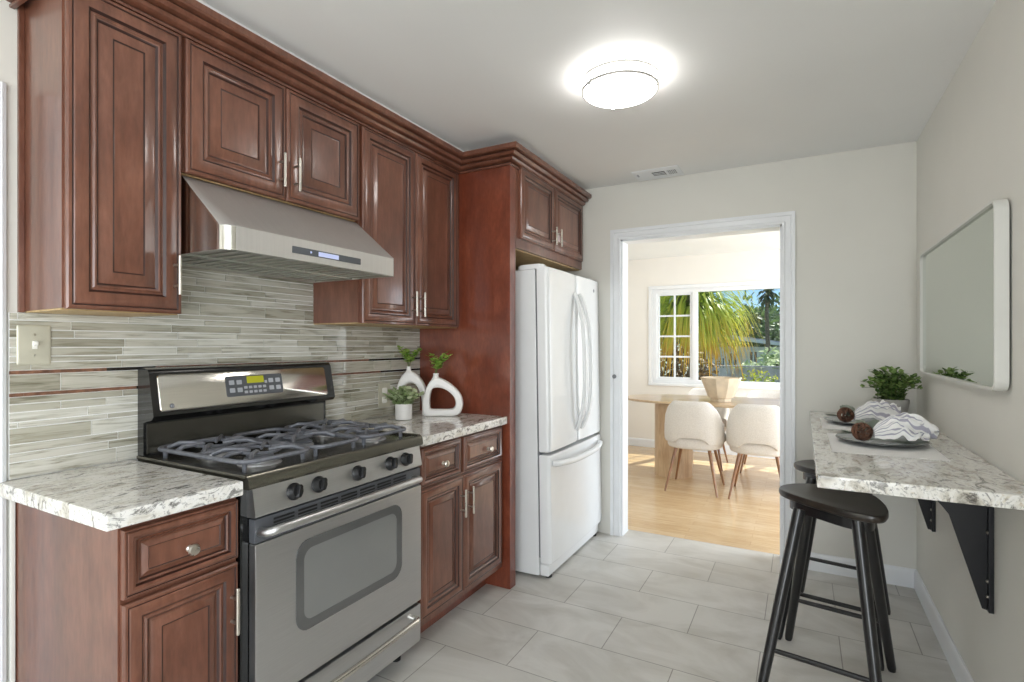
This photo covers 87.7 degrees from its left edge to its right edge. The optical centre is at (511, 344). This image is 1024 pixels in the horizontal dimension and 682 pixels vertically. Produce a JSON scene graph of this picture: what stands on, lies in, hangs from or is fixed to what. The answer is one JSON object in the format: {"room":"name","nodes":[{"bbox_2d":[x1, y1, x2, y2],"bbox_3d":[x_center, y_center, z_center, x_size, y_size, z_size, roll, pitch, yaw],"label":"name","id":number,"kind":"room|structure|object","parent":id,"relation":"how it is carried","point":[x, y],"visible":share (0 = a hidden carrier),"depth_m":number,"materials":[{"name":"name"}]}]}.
{"room":"kitchen","nodes":[
{"label":"kitchen","id":0,"kind":"room"},
{"bbox_2d":[0,0,410,681],"bbox_3d":[-1.589,0.109,1.377,0.100,2.434,6.300,0,0,29],"label":"wall","id":1,"kind":"structure","parent":0,"point":[8,16],"depth_m":1.54,"materials":[{"name":"grey paint"}]},
{"bbox_2d":[0,81,5,681],"bbox_3d":[-1.459,0.291,1.490,0.020,2.070,0.070,0,0,29],"label":"trim","id":2,"kind":"structure","parent":1,"relation":"attached to","point":[2,84],"depth_m":1.51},
{"bbox_2d":[8,500,14,681],"bbox_3d":[-1.438,0.878,1.531,0.018,0.895,0.012,0,0,29],"label":"trim","id":3,"kind":"structure","parent":1,"relation":"attached to","point":[11,504],"depth_m":1.53,"materials":[{"name":"grey paint"}]},
{"bbox_2d":[16,325,50,364],"bbox_3d":[-1.405,0.002,1.570,0.020,0.117,0.080,0,0,29],"label":"light switch","id":4,"kind":"object","parent":1,"relation":"attached to","point":[33,342],"visible":1,"depth_m":1.57,"materials":[{"name":"white plastic"}]},
{"bbox_2d":[17,0,181,316],"bbox_3d":[-1.217,-0.548,1.596,0.344,0.911,0.306,0,0,29],"label":"upper cabinet","id":5,"kind":"object","parent":1,"relation":"attached to","point":[99,81],"visible":0.94,"depth_m":1.51,"materials":[{"name":"brown wood"}]},
{"bbox_2d":[8,266,419,479],"bbox_3d":[-0.998,0.037,2.350,0.009,0.703,1.871,0,0,29],"label":"backsplash","id":6,"kind":"structure","parent":1,"relation":"attached to","point":[79,409],"depth_m":1.89,"materials":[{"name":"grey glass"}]},
{"bbox_2d":[181,36,358,221],"bbox_3d":[-0.962,-0.772,2.065,0.344,0.464,0.758,0,0,29],"label":"upper cabinet","id":7,"kind":"object","parent":1,"relation":"attached to","point":[242,130],"visible":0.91,"depth_m":1.91,"materials":[{"name":"brown wood"}]},
{"bbox_2d":[181,176,393,282],"bbox_3d":[-0.884,-0.410,2.026,0.497,0.249,0.750,0,0,29],"label":"range hood","id":8,"kind":"object","parent":7,"relation":"attached to","point":[224,229],"visible":0.92,"depth_m":1.85,"materials":[{"name":"silver metal"}]},
{"bbox_2d":[182,250,386,281],"bbox_3d":[-0.886,-0.292,2.027,0.441,0.011,0.710,0,0,29],"label":"grille","id":9,"kind":"object","parent":8,"relation":"attached to","point":[296,270],"depth_m":2.08,"materials":[{"name":"silver metal"}]},
{"bbox_2d":[196,0,464,151],"bbox_3d":[-0.455,-1.084,2.695,0.632,0.048,2.900,0,0,29],"label":"trim","id":10,"kind":"structure","parent":1,"relation":"attached to","point":[200,1],"depth_m":2.10,"materials":[{"name":"white paint"}]},
{"bbox_2d":[378,383,389,407],"bbox_3d":[-0.693,0.276,2.893,0.007,0.130,0.090,0,0,29],"label":"wall outlet","id":11,"kind":"object","parent":1,"relation":"attached to","point":[383,387],"visible":0.82,"depth_m":2.88,"materials":[{"name":"white plastic"}]},
{"bbox_2d":[313,125,458,328],"bbox_3d":[-0.592,-0.548,2.745,0.344,0.911,0.787,0,0,29],"label":"upper cabinet","id":12,"kind":"object","parent":1,"relation":"attached to","point":[409,201],"visible":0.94,"depth_m":2.58,"materials":[{"name":"brown wood"}]},
{"bbox_2d":[515,167,582,271],"bbox_3d":[0.014,-0.767,3.512,0.674,0.474,1.005,0,0,29],"label":"upper cabinet","id":13,"kind":"object","parent":1,"relation":"attached to","point":[548,223],"visible":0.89,"depth_m":3.28,"materials":[{"name":"brown wood"}]},
{"bbox_2d":[6,0,591,205],"bbox_3d":[-0.395,-1.014,2.569,0.418,0.088,3.060,0,0,37],"label":"crown molding","id":14,"kind":"structure","parent":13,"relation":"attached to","point":[194,21],"depth_m":2.10,"materials":[{"name":"brown wood"}]},
{"bbox_2d":[201,0,995,259],"bbox_3d":[0.725,-1.158,2.065,4.500,0.100,9.720,0,0,29],"label":"ceiling","id":15,"kind":"structure","parent":0,"point":[742,83],"depth_m":2.15,"materials":[{"name":"white paint"}]},
{"bbox_2d":[582,57,658,110],"bbox_3d":[0.447,-1.061,2.199,0.317,0.094,0.312,0,0,29],"label":"ceiling light","id":16,"kind":"object","parent":15,"relation":"attached to","point":[621,82],"visible":1,"depth_m":2.11,"materials":[{"name":"white glass"}]},
{"bbox_2d":[631,165,683,180],"bbox_3d":[0.942,-1.100,3.444,0.293,0.016,0.200,0,0,29],"label":"ceiling vent","id":17,"kind":"object","parent":15,"relation":"in","point":[669,171],"visible":1,"depth_m":3.42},
{"bbox_2d":[367,445,956,681],"bbox_3d":[0.725,1.376,2.065,4.500,0.100,9.720,0,0,29],"label":"floor","id":18,"kind":"structure","parent":0,"point":[634,606],"depth_m":2.62,"materials":[{"name":"tile"}]},
{"bbox_2d":[15,497,239,681],"bbox_3d":[-1.094,0.879,1.525,0.626,0.894,0.302,0,0,29],"label":"base cabinet","id":19,"kind":"object","parent":18,"relation":"on","point":[158,599],"visible":0.92,"depth_m":1.39,"materials":[{"name":"brown wood"}]},
{"bbox_2d":[0,460,242,531],"bbox_3d":[-1.113,0.410,1.515,0.603,0.041,0.342,0,0,29],"label":"countertop","id":20,"kind":"structure","parent":19,"relation":"on","point":[107,497],"depth_m":1.43,"materials":[{"name":"white stone"}]},
{"bbox_2d":[137,361,422,681],"bbox_3d":[-0.796,0.703,2.007,0.664,1.246,0.808,0,0,29],"label":"gas range","id":21,"kind":"object","parent":18,"relation":"on","point":[329,558],"visible":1,"depth_m":1.86,"materials":[{"name":"silver metal"}]},
{"bbox_2d":[137,426,422,490],"bbox_3d":[-0.824,0.399,2.022,0.589,0.044,0.808,0,0,29],"label":"cooktop","id":22,"kind":"object","parent":21,"relation":"in","point":[267,475],"depth_m":1.80,"materials":[{"name":"black metal"}]},
{"bbox_2d":[236,467,422,681],"bbox_3d":[-0.793,0.844,2.008,0.658,0.845,0.802,0,0,29],"label":"oven","id":23,"kind":"object","parent":21,"relation":"in","point":[329,558],"depth_m":1.80,"materials":[{"name":"silver metal"}]},
{"bbox_2d":[418,425,501,633],"bbox_3d":[-0.454,0.879,2.702,0.626,0.894,0.732,0,0,29],"label":"base cabinet","id":24,"kind":"object","parent":18,"relation":"on","point":[461,484],"visible":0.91,"depth_m":2.50,"materials":[{"name":"brown wood"}]},
{"bbox_2d":[339,410,506,446],"bbox_3d":[-0.465,0.410,2.707,0.603,0.041,0.735,0,0,29],"label":"countertop","id":25,"kind":"structure","parent":24,"relation":"on","point":[433,429],"depth_m":2.63,"materials":[{"name":"white stone"}]},
{"bbox_2d":[383,385,425,419],"bbox_3d":[-0.562,0.300,2.760,0.207,0.179,0.196,0,0,29],"label":"potted plant","id":26,"kind":"object","parent":25,"relation":"on","point":[402,398],"visible":1,"depth_m":2.73,"materials":[{"name":"green plant"}]},
{"bbox_2d":[397,366,425,414],"bbox_3d":[-0.556,0.256,2.961,0.180,0.268,0.045,0,0,5],"label":"vase","id":27,"kind":"object","parent":25,"relation":"on","point":[409,376],"visible":0.59,"depth_m":2.94,"materials":[{"name":"white ceramic"}]},
{"bbox_2d":[397,345,421,365],"bbox_3d":[-0.572,0.069,2.964,0.121,0.129,0.150,0,0,29],"label":"sprig","id":28,"kind":"object","parent":27,"relation":"on","point":[406,355],"visible":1,"depth_m":2.95,"materials":[{"name":"green plant"}]},
{"bbox_2d":[422,373,462,415],"bbox_3d":[-0.378,0.274,2.909,0.222,0.234,0.050,0,0,-3],"label":"ring vase","id":29,"kind":"object","parent":25,"relation":"on","point":[436,381],"visible":1,"depth_m":2.89,"materials":[{"name":"white ceramic"}]},
{"bbox_2d":[426,350,451,372],"bbox_3d":[-0.401,0.101,2.918,0.153,0.137,0.144,0,0,29],"label":"sprig","id":30,"kind":"object","parent":29,"relation":"on","point":[438,362],"visible":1,"depth_m":2.89,"materials":[{"name":"green plant"}]},
{"bbox_2d":[420,165,514,588],"bbox_3d":[-0.267,0.161,3.055,0.618,2.330,0.064,0,0,29],"label":"end panel","id":31,"kind":"object","parent":18,"relation":"on","point":[481,364],"visible":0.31,"depth_m":2.95,"materials":[{"name":"brown wood"}]},
{"bbox_2d":[515,264,601,577],"bbox_3d":[0.132,0.437,3.510,0.818,1.786,0.866,-1,0,29],"label":"refrigerator","id":32,"kind":"object","parent":18,"relation":"on","point":[558,509],"visible":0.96,"depth_m":3.07,"materials":[{"name":"white metal"}]},
{"bbox_2d":[664,400,725,497],"bbox_3d":[1.686,0.915,4.912,0.529,0.828,0.517,0,0,29],"label":"dining chair","id":33,"kind":"object","parent":18,"relation":"on","point":[691,425],"visible":1,"depth_m":4.71,"materials":[{"name":"beige fabric"}]},
{"bbox_2d":[628,394,779,478],"bbox_3d":[2.202,0.939,5.200,2.170,0.775,0.880,0,0,29],"label":"dining table","id":34,"kind":"object","parent":18,"relation":"on","point":[663,451],"visible":0.39,"depth_m":5.32,"materials":[{"name":"brown wood"}]},
{"bbox_2d":[700,376,741,402],"bbox_3d":[2.014,0.434,5.137,0.368,0.232,0.374,0,0,29],"label":"vase","id":35,"kind":"object","parent":34,"relation":"on","point":[718,388],"visible":1,"depth_m":5.03,"materials":[{"name":"beige ceramic"}]},
{"bbox_2d":[687,388,728,470],"bbox_3d":[2.126,0.915,5.907,0.529,0.828,0.516,0,0,29],"label":"dining chair","id":36,"kind":"object","parent":18,"relation":"on","point":[723,412],"visible":0.2,"depth_m":5.96,"materials":[{"name":"beige fabric"}]},
{"bbox_2d":[726,404,779,498],"bbox_3d":[2.159,0.915,4.655,0.529,0.828,0.517,0,0,29],"label":"dining chair","id":37,"kind":"object","parent":18,"relation":"on","point":[752,429],"visible":0.7,"depth_m":4.46,"materials":[{"name":"beige fabric"}]},
{"bbox_2d":[739,390,779,472],"bbox_3d":[2.671,0.915,5.610,0.529,0.828,0.516,0,0,29],"label":"dining chair","id":38,"kind":"object","parent":18,"relation":"on","point":[754,393],"visible":0.06,"depth_m":5.80,"materials":[{"name":"beige fabric"}]},
{"bbox_2d":[758,483,895,681],"bbox_3d":[1.219,0.958,2.052,0.408,0.744,0.596,0,0,38],"label":"bar stool","id":39,"kind":"object","parent":18,"relation":"on","point":[859,512],"visible":0.98,"depth_m":1.98,"materials":[{"name":"black wood"}]},
{"bbox_2d":[778,460,890,670],"bbox_3d":[1.524,0.958,2.512,0.408,0.744,0.596,0,0,38],"label":"bar stool","id":40,"kind":"object","parent":18,"relation":"on","point":[807,467],"visible":0.23,"depth_m":2.57,"materials":[{"name":"black wood"}]},
{"bbox_2d":[628,249,779,445],"bbox_3d":[3.018,0.109,6.281,4.500,2.434,0.120,0,0,29],"label":"wall","id":41,"kind":"structure","parent":0,"point":[759,265],"depth_m":6.84,"materials":[{"name":"beige paint"}]},
{"bbox_2d":[628,437,774,458],"bbox_3d":[2.986,1.275,6.222,4.300,0.102,0.014,0,0,29],"label":"baseboard","id":42,"kind":"structure","parent":41,"relation":"attached to","point":[631,441],"depth_m":6.87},
{"bbox_2d":[648,280,779,389],"bbox_3d":[2.710,-0.112,6.415,2.110,1.275,0.120,0,0,29],"label":"window","id":43,"kind":"structure","parent":41,"relation":"in","point":[654,292],"depth_m":6.68,"materials":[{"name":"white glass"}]},
{"bbox_2d":[567,141,916,568],"bbox_3d":[1.444,0.109,3.387,4.500,2.434,0.130,0,0,29],"label":"wall","id":44,"kind":"structure","parent":0,"point":[855,210],"depth_m":3.09,"materials":[{"name":"grey paint"}]},
{"bbox_2d":[610,211,794,563],"bbox_3d":[1.218,0.266,3.498,1.136,2.120,0.150,0,0,29],"label":"door frame","id":45,"kind":"structure","parent":44,"relation":"in","point":[784,222],"depth_m":3.48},
{"bbox_2d":[808,552,916,587],"bbox_3d":[1.944,1.275,3.033,0.584,0.102,0.014,0,0,29],"label":"baseboard","id":46,"kind":"structure","parent":44,"relation":"attached to","point":[895,575],"depth_m":3.03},
{"bbox_2d":[917,0,1023,681],"bbox_3d":[0.742,0.109,0.109,0.100,2.434,6.300,0,0,29],"label":"wall","id":47,"kind":"structure","parent":0,"point":[970,149],"depth_m":1.85,"materials":[{"name":"grey paint"}]},
{"bbox_2d":[809,411,1023,509],"bbox_3d":[1.559,0.411,2.250,0.509,0.039,1.754,0,0,29],"label":"countertop","id":48,"kind":"structure","parent":47,"relation":"attached to","point":[968,478],"depth_m":1.59,"materials":[{"name":"stone"}]},
{"bbox_2d":[820,418,852,430],"bbox_3d":[1.677,0.391,2.565,0.325,0.002,0.407,0,0,29],"label":"placemat","id":49,"kind":"object","parent":48,"relation":"on","point":[826,424],"visible":0.15,"depth_m":2.56,"materials":[{"name":"white fabric"}]},
{"bbox_2d":[824,416,876,424],"bbox_3d":[1.701,0.379,2.604,0.304,0.020,0.304,0,0,29],"label":"dinner plate","id":50,"kind":"object","parent":49,"relation":"on","point":[830,418],"visible":0.35,"depth_m":2.66,"materials":[{"name":"grey ceramic"}]},
{"bbox_2d":[827,405,854,421],"bbox_3d":[1.625,0.341,2.625,0.138,0.082,0.092,0,0,12],"label":"napkin ring","id":51,"kind":"object","parent":50,"relation":"on","point":[847,410],"visible":1,"depth_m":2.61,"materials":[{"name":"brown wood"}]},
{"bbox_2d":[854,400,900,420],"bbox_3d":[1.771,0.316,2.559,0.202,0.099,0.162,0,0,-5],"label":"napkin","id":52,"kind":"object","parent":50,"relation":"on","point":[880,411],"visible":0.93,"depth_m":2.55,"materials":[{"name":"white fabric"}]},
{"bbox_2d":[827,433,950,461],"bbox_3d":[1.426,0.391,2.061,0.340,0.002,0.476,0,0,29],"label":"placemat","id":53,"kind":"object","parent":48,"relation":"on","point":[927,452],"visible":0.65,"depth_m":1.95,"materials":[{"name":"white fabric"}]},
{"bbox_2d":[835,433,929,446],"bbox_3d":[1.448,0.379,2.092,0.304,0.020,0.304,0,0,29],"label":"dinner plate","id":54,"kind":"object","parent":53,"relation":"on","point":[901,441],"visible":0.67,"depth_m":2.08,"materials":[{"name":"grey ceramic"}]},
{"bbox_2d":[840,420,878,440],"bbox_3d":[1.383,0.341,2.131,0.104,0.082,0.127,0,0,-40],"label":"napkin ring","id":55,"kind":"object","parent":54,"relation":"on","point":[859,430],"visible":1,"depth_m":2.10,"materials":[{"name":"brown wood"}]},
{"bbox_2d":[872,412,938,440],"bbox_3d":[1.516,0.315,2.045,0.196,0.103,0.163,0,0,-5],"label":"napkin","id":56,"kind":"object","parent":54,"relation":"on","point":[913,427],"visible":0.98,"depth_m":2.03,"materials":[{"name":"white fabric"}]},
{"bbox_2d":[860,366,922,412],"bbox_3d":[1.968,0.250,2.757,0.247,0.283,0.255,0,0,-20],"label":"potted plant","id":57,"kind":"object","parent":48,"relation":"on","point":[890,386],"visible":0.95,"depth_m":2.72,"materials":[{"name":"green plant"}]},
{"bbox_2d":[918,499,935,531],"bbox_3d":[1.830,0.654,2.591,0.359,0.444,0.044,0,0,29],"label":"bracket","id":58,"kind":"object","parent":47,"relation":"attached to","point":[928,507],"visible":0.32,"depth_m":2.51,"materials":[{"name":"black metal"}]},
{"bbox_2d":[914,570,973,681],"bbox_3d":[0.713,1.275,0.174,0.014,0.102,6.186,0,0,29],"label":"baseboard","id":59,"kind":"structure","parent":47,"relation":"attached to","point":[957,665],"depth_m":2.33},
{"bbox_2d":[920,199,1008,390],"bbox_3d":[1.746,-0.150,2.107,0.034,0.584,1.162,0,0,29],"label":"wall mirror","id":60,"kind":"object","parent":47,"relation":"attached to","point":[964,275],"visible":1,"depth_m":1.88,"materials":[{"name":"silver glass"}]},
{"bbox_2d":[938,501,993,613],"bbox_3d":[1.418,0.654,1.833,0.359,0.444,0.044,0,0,29],"label":"bracket","id":61,"kind":"object","parent":47,"relation":"attached to","point":[973,525],"visible":0.56,"depth_m":1.76,"materials":[{"name":"black metal"}]},
{"label":"outside","id":62,"kind":"structure","parent":0,"visible":0},
{"bbox_3d":[16.056,2.701,29.516,120.000,2.050,52.800,0,0,29],"label":"ground","id":63,"kind":"structure","parent":62,"visible":0},
{"bbox_2d":[660,334,723,379],"bbox_3d":[3.054,0.966,9.988,1.653,2.525,1.595,0,0,29],"label":"shrub","id":64,"kind":"object","parent":63,"relation":"on","point":[679,369],"visible":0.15,"depth_m":9.61,"materials":[{"name":"green plant"}]},
{"bbox_2d":[672,311,747,366],"bbox_3d":[11.740,0.218,32.490,4.872,6.867,4.830,0,0,29],"label":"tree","id":65,"kind":"object","parent":63,"relation":"on","point":[731,311],"visible":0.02,"depth_m":32.01,"materials":[{"name":"green plant"}]},
{"bbox_2d":[660,290,764,379],"bbox_3d":[2.802,0.155,8.239,2.086,3.111,1.979,0,0,34],"label":"plant","id":66,"kind":"object","parent":63,"relation":"on","point":[710,322],"visible":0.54,"depth_m":7.70,"materials":[{"name":"green plant"}]},
{"bbox_2d":[702,365,779,381],"bbox_3d":[5.364,1.241,11.955,2.165,1.530,0.190,0,0,29],"label":"fence","id":67,"kind":"object","parent":63,"relation":"on","point":[769,369],"visible":0.23,"depth_m":11.91,"materials":[{"name":"wood"}]},
{"bbox_2d":[706,335,779,373],"bbox_3d":[11.039,1.621,24.640,4.046,4.110,7.160,0,0,29],"label":"house","id":68,"kind":"structure","parent":63,"relation":"on","point":[763,341],"depth_m":21.94,"materials":[{"name":"grey"}]},
{"bbox_2d":[726,359,761,381],"bbox_3d":[5.925,1.304,13.655,1.002,1.851,1.072,0,0,29],"label":"shrub","id":69,"kind":"object","parent":63,"relation":"on","point":[746,362],"visible":0.04,"depth_m":13.74,"materials":[{"name":"green plant"}]},
{"bbox_2d":[718,290,775,346],"bbox_3d":[15.212,-0.138,36.975,5.582,7.586,5.499,0,0,29],"label":"tree","id":70,"kind":"object","parent":63,"relation":"on","point":[761,312],"visible":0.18,"depth_m":35.44,"materials":[{"name":"green plant"}]},
{"bbox_2d":[738,360,773,380],"bbox_3d":[6.904,1.336,15.161,1.086,1.786,1.098,0,0,8],"label":"shrub","id":71,"kind":"object","parent":63,"relation":"on","point":[761,362],"visible":0.05,"depth_m":15.04,"materials":[{"name":"green plant"}]},
{"bbox_2d":[740,369,777,381],"bbox_3d":[4.109,1.041,8.674,0.948,1.293,0.950,0,0,-39],"label":"flowering bush","id":72,"kind":"object","parent":63,"relation":"on","point":[762,372],"visible":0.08,"depth_m":8.72,"materials":[{"name":"green plant"}]},
{"bbox_2d":[745,306,779,346],"bbox_3d":[19.258,0.254,42.207,5.592,6.806,5.193,0,0,-19],"label":"tree","id":73,"kind":"object","parent":63,"relation":"on","point":[774,335],"visible":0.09,"depth_m":41.27,"materials":[{"name":"green plant"}]},
{"bbox_2d":[756,289,778,354],"bbox_3d":[9.338,0.633,19.396,0.822,5.990,0.938,0,0,29],"label":"palm tree","id":74,"kind":"object","parent":63,"relation":"on","point":[766,301],"visible":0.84,"depth_m":19.36,"materials":[{"name":"green plant"}]},
{"bbox_2d":[756,346,779,368],"bbox_3d":[8.219,1.781,16.484,1.248,3.693,1.263,0,0,29],"label":"shrub","id":75,"kind":"object","parent":63,"relation":"on","point":[772,358],"visible":0.32,"depth_m":16.53,"materials":[{"name":"green plant"}]},
{"bbox_2d":[761,306,779,343],"bbox_3d":[23.424,0.044,48.599,5.671,7.232,6.365,0,0,-38],"label":"tree","id":76,"kind":"object","parent":63,"relation":"on","point":[775,308],"visible":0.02,"depth_m":48.83,"materials":[{"name":"green plant"}]},
{"bbox_2d":[770,292,779,328],"bbox_3d":[28.283,-0.854,55.108,6.168,9.023,6.237,0,0,29],"label":"tree","id":77,"kind":"object","parent":63,"relation":"on","point":[778,298],"visible":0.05,"depth_m":54.10,"materials":[{"name":"green plant"}]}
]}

